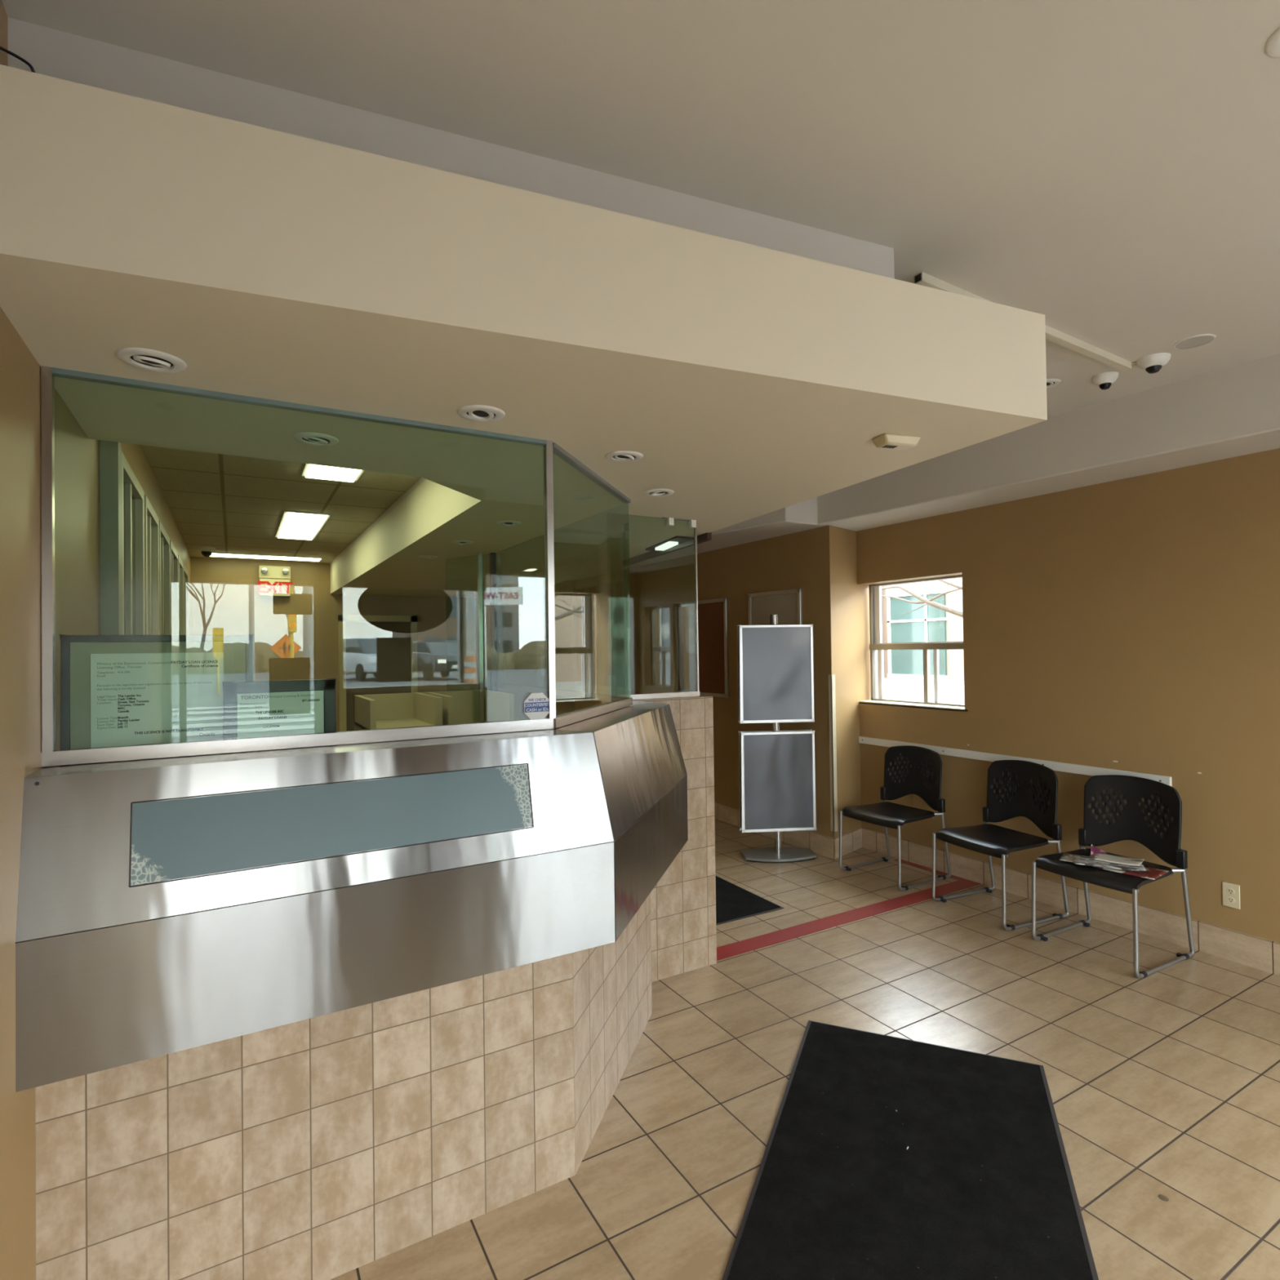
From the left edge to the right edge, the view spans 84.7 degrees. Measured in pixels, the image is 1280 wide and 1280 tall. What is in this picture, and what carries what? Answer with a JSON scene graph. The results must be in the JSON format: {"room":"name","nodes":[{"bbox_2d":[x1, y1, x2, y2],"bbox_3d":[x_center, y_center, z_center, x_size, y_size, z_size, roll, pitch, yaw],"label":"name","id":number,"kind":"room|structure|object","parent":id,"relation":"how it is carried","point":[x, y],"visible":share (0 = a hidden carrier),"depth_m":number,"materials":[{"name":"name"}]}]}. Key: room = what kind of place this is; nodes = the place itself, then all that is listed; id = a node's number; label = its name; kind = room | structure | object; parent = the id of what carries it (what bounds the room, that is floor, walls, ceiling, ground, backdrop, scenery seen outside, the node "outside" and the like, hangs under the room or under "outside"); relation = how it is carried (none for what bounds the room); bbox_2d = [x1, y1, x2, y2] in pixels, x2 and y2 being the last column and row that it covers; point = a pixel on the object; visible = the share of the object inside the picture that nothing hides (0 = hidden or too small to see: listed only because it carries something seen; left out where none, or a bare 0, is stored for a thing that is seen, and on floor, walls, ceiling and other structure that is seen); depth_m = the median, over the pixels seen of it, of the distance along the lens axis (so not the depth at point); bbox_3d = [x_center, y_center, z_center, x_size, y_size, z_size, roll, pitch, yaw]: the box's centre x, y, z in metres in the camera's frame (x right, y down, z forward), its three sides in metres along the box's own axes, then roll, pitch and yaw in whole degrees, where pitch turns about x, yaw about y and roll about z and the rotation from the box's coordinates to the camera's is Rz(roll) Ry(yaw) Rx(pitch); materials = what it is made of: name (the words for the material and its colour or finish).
{"room":"reception waiting area","nodes":[
{"label":"reception waiting area","id":0,"kind":"room"},
{"bbox_2d":[0,0,191,1279],"bbox_3d":[-2.115,0.240,2.758,0.150,3.045,10.400,0,-1,-30],"label":"wall","id":1,"kind":"structure","parent":0,"point":[77,456],"depth_m":1.43,"materials":[{"name":"paint"}]},
{"bbox_2d":[0,46,35,72],"bbox_3d":[-1.160,-1.026,1.324,0.078,0.175,0.028,-1,-1,3],"label":"cable","id":2,"kind":"object","parent":1,"relation":"hanging from","point":[12,54],"visible":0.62,"depth_m":1.33,"materials":[{"name":"plastic"}]},
{"bbox_2d":[99,440,122,635],"bbox_3d":[-1.770,0.043,2.360,0.049,1.420,0.180,0,-1,-30],"label":"window frame","id":3,"kind":"structure","parent":1,"relation":"in","point":[110,452],"depth_m":2.29,"materials":[{"name":"grey metal"}]},
{"bbox_2d":[121,451,144,635],"bbox_3d":[-2.022,0.049,2.781,0.034,1.425,0.720,0,-1,-30],"label":"window","id":4,"kind":"structure","parent":1,"relation":"in","point":[133,500],"depth_m":2.85,"materials":[{"name":"clear glass"}]},
{"bbox_2d":[143,494,159,635],"bbox_3d":[-2.403,0.062,3.438,0.034,1.425,0.640,0,-1,-30],"label":"window","id":5,"kind":"structure","parent":1,"relation":"in","point":[151,518],"depth_m":3.52,"materials":[{"name":"clear glass"}]},
{"bbox_2d":[159,520,170,635],"bbox_3d":[-2.767,0.075,4.065,0.034,1.425,0.690,0,-1,-30],"label":"window","id":6,"kind":"structure","parent":1,"relation":"in","point":[164,540],"depth_m":4.29,"materials":[{"name":"clear glass"}]},
{"bbox_2d":[169,540,178,635],"bbox_3d":[-3.143,0.088,4.714,0.034,1.425,0.690,0,-1,-30],"label":"window","id":7,"kind":"structure","parent":1,"relation":"in","point":[173,553],"depth_m":4.97,"materials":[{"name":"clear glass"}]},
{"bbox_2d":[177,554,183,635],"bbox_3d":[-3.481,0.099,5.298,0.034,1.425,0.540,0,-1,-30],"label":"window","id":8,"kind":"structure","parent":1,"relation":"in","point":[180,566],"depth_m":5.50,"materials":[{"name":"clear glass"}]},
{"bbox_2d":[183,564,188,635],"bbox_3d":[-3.807,0.111,5.860,0.034,1.425,0.640,0,-1,-30],"label":"window","id":9,"kind":"structure","parent":1,"relation":"in","point":[185,571],"depth_m":6.10,"materials":[{"name":"clear glass"}]},
{"bbox_2d":[141,444,421,563],"bbox_3d":[-2.561,-0.925,4.973,1.313,0.040,5.860,0,-1,-30],"label":"ceiling","id":10,"kind":"structure","parent":0,"point":[229,504],"depth_m":4.59,"materials":[{"name":"tile"}]},
{"bbox_2d":[197,546,215,556],"bbox_3d":[-4.055,-0.820,6.567,0.140,0.089,0.140,0,-1,-30],"label":"dome camera","id":11,"kind":"object","parent":10,"relation":"attached to","point":[206,551],"visible":1,"depth_m":6.53,"materials":[{"name":"white plastic"}]},
{"bbox_2d":[209,552,323,561],"bbox_3d":[-3.837,-0.851,7.208,1.040,0.018,0.230,0,-1,-30],"label":"recessed light","id":12,"kind":"object","parent":10,"relation":"in","point":[214,554],"visible":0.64,"depth_m":7.16,"materials":[{"name":"white plastic"}]},
{"bbox_2d":[275,510,330,540],"bbox_3d":[-2.669,-0.887,5.522,0.300,0.018,1.240,0,-1,-30],"label":"recessed light","id":13,"kind":"object","parent":10,"relation":"in","point":[293,524],"visible":1,"depth_m":5.39,"materials":[{"name":"white plastic"}]},
{"bbox_2d":[301,463,364,482],"bbox_3d":[-1.466,-0.928,3.475,0.290,0.018,1.230,0,-1,-30],"label":"recessed light","id":14,"kind":"object","parent":10,"relation":"in","point":[311,471],"visible":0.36,"depth_m":3.85,"materials":[{"name":"white plastic"}]},
{"bbox_2d":[190,556,574,732],"bbox_3d":[-2.469,0.315,8.476,4.973,2.845,0.150,0,-1,-30],"label":"wall","id":15,"kind":"structure","parent":0,"point":[295,636],"depth_m":8.06,"materials":[{"name":"paint"}]},
{"bbox_2d":[257,565,293,596],"bbox_3d":[-3.898,-0.631,7.504,0.337,0.320,0.129,0,-1,-30],"label":"exit sign","id":16,"kind":"object","parent":15,"relation":"attached to","point":[274,580],"visible":1,"depth_m":7.49,"materials":[{"name":"beige plastic"}]},
{"bbox_2d":[337,614,417,731],"bbox_3d":[-2.989,0.729,8.044,0.850,2.020,0.060,0,-1,-30],"label":"door","id":17,"kind":"structure","parent":15,"relation":"in","point":[378,654],"depth_m":8.02,"materials":[{"name":"clear glass"}]},
{"bbox_2d":[7,17,894,566],"bbox_3d":[-1.621,-1.022,5.029,2.309,0.280,7.079,0,-1,-22],"label":"ceiling beam","id":18,"kind":"structure","parent":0,"point":[51,52],"depth_m":1.65,"materials":[{"name":"white paint"}]},
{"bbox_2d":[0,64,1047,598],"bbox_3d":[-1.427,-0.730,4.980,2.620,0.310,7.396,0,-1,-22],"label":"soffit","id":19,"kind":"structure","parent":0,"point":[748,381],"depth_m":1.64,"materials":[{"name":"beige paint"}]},
{"bbox_2d":[115,347,186,373],"bbox_3d":[-1.082,-0.617,1.556,0.130,0.020,0.130,0,-1,-30],"label":"recessed light","id":20,"kind":"object","parent":19,"relation":"in","point":[148,359],"visible":1,"depth_m":1.54,"materials":[{"name":"white plastic"}]},
{"bbox_2d":[292,431,338,445],"bbox_3d":[-0.990,-0.611,2.144,0.130,0.020,0.130,-1,-1,35],"label":"recessed light","id":21,"kind":"object","parent":19,"relation":"in","point":[306,437],"visible":1,"depth_m":2.13,"materials":[{"name":"white plastic"}]},
{"bbox_2d":[418,555,438,558],"bbox_3d":[-1.463,-0.572,4.851,0.130,0.020,0.130,-1,-1,40],"label":"recessed light","id":22,"kind":"object","parent":19,"relation":"in","point":[421,557],"visible":1,"depth_m":4.82,"materials":[{"name":"white plastic"}]},
{"bbox_2d":[451,540,473,545],"bbox_3d":[-1.065,-0.585,4.216,0.130,0.020,0.130,0,-1,-34],"label":"recessed light","id":23,"kind":"object","parent":19,"relation":"in","point":[458,542],"visible":1,"depth_m":4.20,"materials":[{"name":"white plastic"}]},
{"bbox_2d":[457,404,505,422],"bbox_3d":[-0.437,-0.621,1.932,0.130,0.020,0.130,-1,-1,39],"label":"recessed light","id":24,"kind":"object","parent":19,"relation":"in","point":[481,413],"visible":1,"depth_m":1.92,"materials":[{"name":"white plastic"}]},
{"bbox_2d":[495,520,521,526],"bbox_3d":[-0.674,-0.598,3.598,0.130,0.020,0.130,-1,-1,24],"label":"recessed light","id":25,"kind":"object","parent":19,"relation":"in","point":[508,523],"visible":1,"depth_m":3.59,"materials":[{"name":"white plastic"}]},
{"bbox_2d":[604,450,643,462],"bbox_3d":[-0.054,-0.621,2.383,0.130,0.020,0.130,-1,-1,8],"label":"recessed light","id":26,"kind":"object","parent":19,"relation":"in","point":[620,455],"visible":1,"depth_m":2.37,"materials":[{"name":"white plastic"}]},
{"bbox_2d":[643,488,674,496],"bbox_3d":[0.078,-0.616,2.939,0.130,0.020,0.130,-1,-1,16],"label":"recessed light","id":27,"kind":"object","parent":19,"relation":"in","point":[651,492],"visible":1,"depth_m":2.92,"materials":[{"name":"white plastic"}]},
{"bbox_2d":[622,532,711,565],"bbox_3d":[0.141,-0.584,4.601,0.030,0.047,1.314,0,-1,-23],"label":"strip","id":28,"kind":"object","parent":19,"relation":"attached to","point":[707,536],"visible":0.86,"depth_m":4.51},
{"bbox_2d":[645,535,693,551],"bbox_3d":[0.177,-0.590,4.374,0.118,0.027,0.562,-1,-1,-19],"label":"recessed light","id":29,"kind":"object","parent":19,"relation":"in","point":[675,540],"visible":0.96,"depth_m":4.27,"materials":[{"name":"white plastic"}]},
{"bbox_2d":[654,541,678,551],"bbox_3d":[0.164,-0.584,4.367,0.063,0.015,0.293,-1,-1,-17],"label":"diffuser","id":30,"kind":"object","parent":29,"relation":"attached to","point":[664,545],"depth_m":4.33,"materials":[{"name":"white plastic"}]},
{"bbox_2d":[872,433,920,450],"bbox_3d":[0.810,-0.623,2.216,0.135,0.032,0.067,-1,-1,-18],"label":"smoke detector","id":31,"kind":"object","parent":19,"relation":"attached to","point":[887,441],"visible":1,"depth_m":2.19,"materials":[{"name":"beige plastic"}]},
{"bbox_2d":[1,0,1279,417],"bbox_3d":[0.162,-1.248,4.021,5.073,0.100,10.250,0,-1,-30],"label":"ceiling","id":32,"kind":"structure","parent":0,"point":[1108,171],"depth_m":1.63,"materials":[{"name":"white paint"}]},
{"bbox_2d":[568,353,1279,580],"bbox_3d":[1.552,-1.065,4.909,1.420,0.380,10.100,0,-1,-30],"label":"ceiling beam","id":33,"kind":"structure","parent":32,"relation":"attached to","point":[1232,411],"depth_m":3.82,"materials":[{"name":"white paint"}]},
{"bbox_2d":[914,271,1136,371],"bbox_3d":[1.568,-1.217,2.752,1.501,0.030,0.062,0,-1,-31],"label":"conduit","id":34,"kind":"object","parent":32,"relation":"attached to","point":[1056,336],"visible":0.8,"depth_m":2.84,"materials":[{"name":"paint"}]},
{"bbox_2d":[1046,378,1061,388],"bbox_3d":[1.943,-1.226,3.365,0.130,0.020,0.130,-1,-1,3],"label":"recessed light","id":35,"kind":"object","parent":32,"relation":"in","point":[1050,382],"visible":0.42,"depth_m":3.34,"materials":[{"name":"white plastic"}]},
{"bbox_2d":[1091,371,1118,390],"bbox_3d":[2.173,-1.201,3.278,0.105,0.065,0.105,0,-1,-30],"label":"dome camera","id":36,"kind":"object","parent":32,"relation":"attached to","point":[1104,380],"visible":1,"depth_m":3.25,"materials":[{"name":"white plastic"}]},
{"bbox_2d":[1136,352,1171,373],"bbox_3d":[2.256,-1.204,3.083,0.124,0.065,0.124,0,-1,-30],"label":"dome camera","id":37,"kind":"object","parent":32,"relation":"attached to","point":[1152,363],"visible":1,"depth_m":3.06,"materials":[{"name":"white plastic"}]},
{"bbox_2d":[1173,333,1216,349],"bbox_3d":[2.302,-1.238,2.914,0.140,0.004,0.140,0,-1,-30],"label":"ceiling speaker","id":38,"kind":"object","parent":32,"relation":"attached to","point":[1197,340],"visible":1,"depth_m":2.91},
{"bbox_2d":[1264,26,1279,57],"bbox_3d":[1.363,-1.242,1.433,0.130,0.020,0.130,-1,-1,35],"label":"recessed light","id":39,"kind":"object","parent":32,"relation":"in","point":[1272,49],"visible":1,"depth_m":1.46,"materials":[{"name":"white plastic"}]},
{"bbox_2d":[632,695,716,982],"bbox_3d":[0.124,0.965,3.481,0.530,1.352,0.108,0,-1,-30],"label":"tiled wall","id":40,"kind":"structure","parent":0,"point":[683,935],"depth_m":3.50,"materials":[{"name":"tile"}]},
{"bbox_2d":[618,516,699,699],"bbox_3d":[0.072,-0.162,3.473,0.514,0.902,0.040,0,-1,-30],"label":"window frame","id":41,"kind":"structure","parent":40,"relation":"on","point":[669,522],"depth_m":3.58,"materials":[{"name":"metal"}]},
{"bbox_2d":[573,525,871,838],"bbox_3d":[0.569,0.427,7.468,0.650,2.515,4.636,0,-1,-30],"label":"wall","id":42,"kind":"structure","parent":0,"point":[624,620],"depth_m":6.30,"materials":[{"name":"paint"}]},
{"bbox_2d":[675,596,728,698],"bbox_3d":[0.583,0.078,6.769,0.021,0.926,0.858,0,-1,-30],"label":"cork board","id":43,"kind":"object","parent":42,"relation":"attached to","point":[713,627],"visible":0.86,"depth_m":6.71,"materials":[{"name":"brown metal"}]},
{"bbox_2d":[747,587,802,625],"bbox_3d":[1.119,0.050,5.844,0.021,0.923,0.658,0,-1,-30],"label":"poster board","id":44,"kind":"object","parent":42,"relation":"attached to","point":[785,603],"visible":0.43,"depth_m":5.80,"materials":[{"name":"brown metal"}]},
{"bbox_2d":[714,801,835,858],"bbox_3d":[0.306,1.610,7.292,0.030,0.152,4.636,0,-1,-30],"label":"baseboard","id":45,"kind":"structure","parent":42,"relation":"attached to","point":[821,844],"depth_m":5.62,"materials":[{"name":"tile"}]},
{"bbox_2d":[828,674,837,831],"bbox_3d":[1.459,0.851,5.304,0.034,1.180,0.037,0,-1,-30],"label":"guard","id":46,"kind":"object","parent":42,"relation":"attached to","point":[832,694],"visible":1,"depth_m":5.29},
{"bbox_2d":[834,827,862,858],"bbox_3d":[1.611,1.570,5.431,0.018,0.152,0.442,-1,-1,45],"label":"baseboard","id":47,"kind":"structure","parent":42,"relation":"attached to","point":[851,841],"depth_m":5.43,"materials":[{"name":"tile"}]},
{"bbox_2d":[329,817,1279,1279],"bbox_3d":[0.189,1.697,4.006,5.073,0.100,10.200,0,-1,-30],"label":"floor","id":48,"kind":"structure","parent":0,"point":[1166,1082],"depth_m":2.63,"materials":[{"name":"tile"}]},
{"bbox_2d":[15,700,688,1279],"bbox_3d":[-0.679,0.964,2.544,2.112,1.353,1.484,0,-1,-30],"label":"reception counter","id":49,"kind":"object","parent":48,"relation":"on","point":[326,1012],"depth_m":1.73,"materials":[{"name":"metal"}]},
{"bbox_2d":[59,634,253,750],"bbox_3d":[-1.196,0.148,1.759,0.401,0.324,0.018,0,-1,-30],"label":"framed piece","id":50,"kind":"object","parent":49,"relation":"on","point":[116,690],"visible":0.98,"depth_m":1.74,"materials":[{"name":"paper"}]},
{"bbox_2d":[222,678,336,739],"bbox_3d":[-0.950,0.207,1.860,0.268,0.202,0.018,0,-1,-30],"label":"framed piece","id":51,"kind":"object","parent":49,"relation":"on","point":[260,708],"visible":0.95,"depth_m":1.85,"materials":[{"name":"paper"}]},
{"bbox_2d":[40,365,632,766],"bbox_3d":[-0.696,-0.008,3.257,1.324,1.195,3.367,-1,-1,0],"label":"window frame","id":52,"kind":"structure","parent":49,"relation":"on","point":[50,756],"depth_m":1.86,"materials":[{"name":"metal"}]},
{"bbox_2d":[524,692,548,719],"bbox_3d":[-0.317,0.206,2.168,0.085,0.085,0.002,0,-1,-30],"label":"sticker","id":53,"kind":"object","parent":52,"relation":"attached to","point":[536,705],"visible":1,"depth_m":2.17,"materials":[{"name":"white paper"}]},
{"bbox_2d":[354,689,514,730],"bbox_3d":[-1.284,1.006,4.380,0.840,1.330,0.600,0,-1,-30],"label":"box","id":54,"kind":"object","parent":48,"relation":"on","point":[397,710],"visible":0.3,"depth_m":4.48,"materials":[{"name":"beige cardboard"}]},
{"bbox_2d":[354,718,434,729],"bbox_3d":[-1.499,0.520,4.276,0.370,0.025,0.580,0,-1,-30],"label":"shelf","id":55,"kind":"object","parent":54,"relation":"attached to","point":[381,723],"depth_m":4.25,"materials":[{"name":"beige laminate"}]},
{"bbox_2d":[715,875,783,924],"bbox_3d":[0.312,1.645,4.382,0.912,0.008,0.732,0,-1,-30],"label":"floor mat","id":56,"kind":"object","parent":48,"relation":"on","point":[733,902],"visible":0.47,"depth_m":4.35,"materials":[{"name":"rubber"}]},
{"bbox_2d":[736,614,817,862],"bbox_3d":[1.042,0.728,5.358,0.576,1.848,0.330,-1,-1,-5],"label":"stand","id":57,"kind":"object","parent":48,"relation":"on","point":[775,661],"visible":1,"depth_m":5.32,"materials":[{"name":"grey metal"}]},
{"bbox_2d":[716,878,980,960],"bbox_3d":[1.290,1.633,4.178,2.205,0.002,0.125,0,-1,-30],"label":"floor stripe","id":58,"kind":"object","parent":48,"relation":"on","point":[723,952],"visible":0.79,"depth_m":4.08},
{"bbox_2d":[839,745,951,890],"bbox_3d":[1.769,1.201,4.906,0.538,0.873,0.531,0,-1,-31],"label":"chair","id":59,"kind":"object","parent":48,"relation":"on","point":[923,779],"visible":1,"depth_m":4.96,"materials":[{"name":"black plastic"}]},
{"bbox_2d":[880,786,885,799],"bbox_3d":[1.813,1.142,5.216,0.035,0.093,0.040,0,-1,-31],"label":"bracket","id":60,"kind":"object","parent":59,"relation":"attached to","point":[882,789],"depth_m":5.20,"materials":[{"name":"black plastic"}]},
{"bbox_2d":[937,798,945,813],"bbox_3d":[2.063,1.133,4.802,0.035,0.093,0.040,0,-1,-31],"label":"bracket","id":61,"kind":"object","parent":59,"relation":"attached to","point":[940,802],"depth_m":4.79,"materials":[{"name":"black plastic"}]},
{"bbox_2d":[721,1020,1098,1279],"bbox_3d":[0.819,1.610,2.100,0.875,0.008,1.575,-1,-1,23],"label":"floor mat","id":62,"kind":"object","parent":48,"relation":"on","point":[983,1188],"visible":1,"depth_m":2.11,"materials":[{"name":"rubber"}]},
{"bbox_2d":[893,858,964,879],"bbox_3d":[2.050,1.633,5.004,0.060,0.002,0.542,0,-1,-30],"label":"tape","id":63,"kind":"object","parent":48,"relation":"on","point":[922,867],"visible":0.86,"depth_m":5.00,"materials":[{"name":"red plastic"}]},
{"bbox_2d":[931,760,1069,930],"bbox_3d":[2.156,1.188,4.237,0.538,0.873,0.531,0,-1,-23],"label":"chair","id":64,"kind":"object","parent":48,"relation":"on","point":[1034,785],"visible":1,"depth_m":4.27,"materials":[{"name":"black plastic"}]},
{"bbox_2d":[982,806,988,822],"bbox_3d":[2.243,1.128,4.539,0.035,0.093,0.040,0,-1,-23],"label":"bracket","id":65,"kind":"object","parent":64,"relation":"attached to","point":[985,809],"depth_m":4.53,"materials":[{"name":"black plastic"}]},
{"bbox_2d":[1052,823,1062,840],"bbox_3d":[2.433,1.120,4.093,0.035,0.093,0.040,0,-1,-23],"label":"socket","id":66,"kind":"object","parent":64,"relation":"attached to","point":[1056,828],"depth_m":4.08,"materials":[{"name":"black plastic"}]},
{"bbox_2d":[1031,774,1195,978],"bbox_3d":[2.454,1.177,3.671,0.538,0.873,0.531,0,-1,-28],"label":"chair","id":67,"kind":"object","parent":48,"relation":"on","point":[1131,824],"visible":0.99,"depth_m":3.71,"materials":[{"name":"black plastic"}]},
{"bbox_2d":[1078,827,1086,845],"bbox_3d":[2.513,1.117,3.979,0.035,0.093,0.040,0,-1,-28],"label":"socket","id":68,"kind":"object","parent":67,"relation":"attached to","point":[1082,832],"depth_m":3.97,"materials":[{"name":"black plastic"}]},
{"bbox_2d":[1093,866,1168,879],"bbox_3d":[2.469,1.152,3.529,0.200,0.006,0.260,0,-1,-37],"label":"magazine","id":69,"kind":"object","parent":67,"relation":"on","point":[1153,873],"visible":0.55,"depth_m":3.47,"materials":[{"name":"red paper"}]},
{"bbox_2d":[1059,853,1078,862],"bbox_3d":[2.352,1.149,3.652,0.270,0.008,0.150,-1,-1,39],"label":"magazine","id":70,"kind":"object","parent":69,"relation":"on","point":[1066,856],"visible":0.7,"depth_m":3.71,"materials":[{"name":"paper"}]},
{"bbox_2d":[1072,854,1146,871],"bbox_3d":[2.394,1.140,3.590,0.300,0.008,0.170,-1,-1,28],"label":"newspaper","id":71,"kind":"object","parent":70,"relation":"on","point":[1078,860],"visible":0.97,"depth_m":3.57,"materials":[{"name":"paper"}]},
{"bbox_2d":[1088,853,1144,866],"bbox_3d":[2.463,1.132,3.630,0.220,0.010,0.140,-1,-1,44],"label":"leaflet","id":72,"kind":"object","parent":71,"relation":"on","point":[1104,857],"visible":0.99,"depth_m":3.62,"materials":[{"name":"white paper"}]},
{"bbox_2d":[1090,844,1107,854],"bbox_3d":[2.425,1.109,3.718,0.086,0.059,0.025,-1,-1,5],"label":"leaflet","id":73,"kind":"object","parent":72,"relation":"on","point":[1094,850],"visible":1,"depth_m":3.72,"materials":[{"name":"paper"}]},
{"bbox_2d":[1175,848,1187,869],"bbox_3d":[2.741,1.109,3.552,0.035,0.093,0.040,0,-1,-28],"label":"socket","id":74,"kind":"object","parent":67,"relation":"attached to","point":[1181,857],"depth_m":3.54,"materials":[{"name":"black plastic"}]},
{"bbox_2d":[1157,1194,1168,1201],"bbox_3d":[1.506,1.604,2.018,0.025,0.001,0.026,0,-1,-30],"label":"scuff","id":75,"kind":"object","parent":48,"relation":"on","point":[1161,1197],"visible":1,"depth_m":2.02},
{"bbox_2d":[856,448,1279,942],"bbox_3d":[3.231,0.175,3.262,0.220,2.845,5.710,0,-1,-30],"label":"wall","id":76,"kind":"structure","parent":0,"point":[1134,622],"depth_m":3.91,"materials":[{"name":"paint"}]},
{"bbox_2d":[859,699,965,711],"bbox_3d":[2.067,0.488,5.263,0.210,0.018,1.010,0,-1,-30],"label":"sill","id":77,"kind":"structure","parent":76,"relation":"attached to","point":[906,704],"depth_m":5.18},
{"bbox_2d":[868,574,964,706],"bbox_3d":[2.116,0.012,5.314,0.068,0.950,0.912,0,-1,-30],"label":"window","id":78,"kind":"structure","parent":76,"relation":"in","point":[877,646],"depth_m":5.55,"materials":[{"name":"metal"}]},
{"bbox_2d":[858,736,1172,786],"bbox_3d":[2.285,0.773,4.657,0.024,0.052,2.143,0,-1,-30],"label":"wall rail","id":79,"kind":"object","parent":76,"relation":"attached to","point":[1055,766],"visible":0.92,"depth_m":4.42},
{"bbox_2d":[862,827,1279,975],"bbox_3d":[2.686,1.538,4.003,0.030,0.152,3.646,0,-1,-30],"label":"baseboard","id":80,"kind":"structure","parent":76,"relation":"attached to","point":[1260,953],"depth_m":4.01,"materials":[{"name":"tile"}]},
{"bbox_2d":[1222,881,1239,909],"bbox_3d":[2.959,1.279,3.514,0.008,0.120,0.072,0,-1,-30],"label":"wall outlet","id":81,"kind":"object","parent":76,"relation":"attached to","point":[1231,892],"visible":1,"depth_m":3.51,"materials":[{"name":"beige plastic"}]},
{"bbox_2d":[1226,888,1234,894],"bbox_3d":[2.957,1.259,3.513,0.002,0.031,0.031,0,-1,-30],"label":"socket","id":82,"kind":"object","parent":81,"relation":"attached to","point":[1229,891],"depth_m":3.51,"materials":[{"name":"beige plastic"}]},
{"bbox_2d":[1226,896,1235,902],"bbox_3d":[2.958,1.301,3.512,0.002,0.031,0.031,0,-1,-30],"label":"socket","id":83,"kind":"object","parent":81,"relation":"attached to","point":[1229,899],"depth_m":3.51,"materials":[{"name":"beige plastic"}]},
{"label":"outside","id":84,"kind":"structure","parent":0,"visible":0},
{"bbox_3d":[-2.171,1.824,13.733,70.000,0.010,34.000,0,-1,-30],"label":"pavement","id":85,"kind":"object","parent":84,"visible":0},
{"bbox_2d":[881,579,963,617],"bbox_3d":[2.835,0.191,6.278,0.200,3.505,1.776,0,-1,-30],"label":"bare tree","id":86,"kind":"object","parent":85,"relation":"on","point":[923,600],"visible":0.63,"depth_m":6.48,"materials":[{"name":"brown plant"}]},
{"bbox_2d":[881,577,964,703],"bbox_3d":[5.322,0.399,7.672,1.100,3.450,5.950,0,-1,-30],"label":"stucco building","id":87,"kind":"structure","parent":85,"relation":"on","point":[903,668],"depth_m":9.38,"materials":[{"name":"white concrete"}]},
{"bbox_2d":[877,655,878,689],"bbox_3d":[3.329,0.453,9.914,0.100,3.450,0.090,0,-1,-30],"label":"downpipe","id":88,"kind":"object","parent":87,"relation":"attached to","point":[877,655],"visible":0.14,"depth_m":9.87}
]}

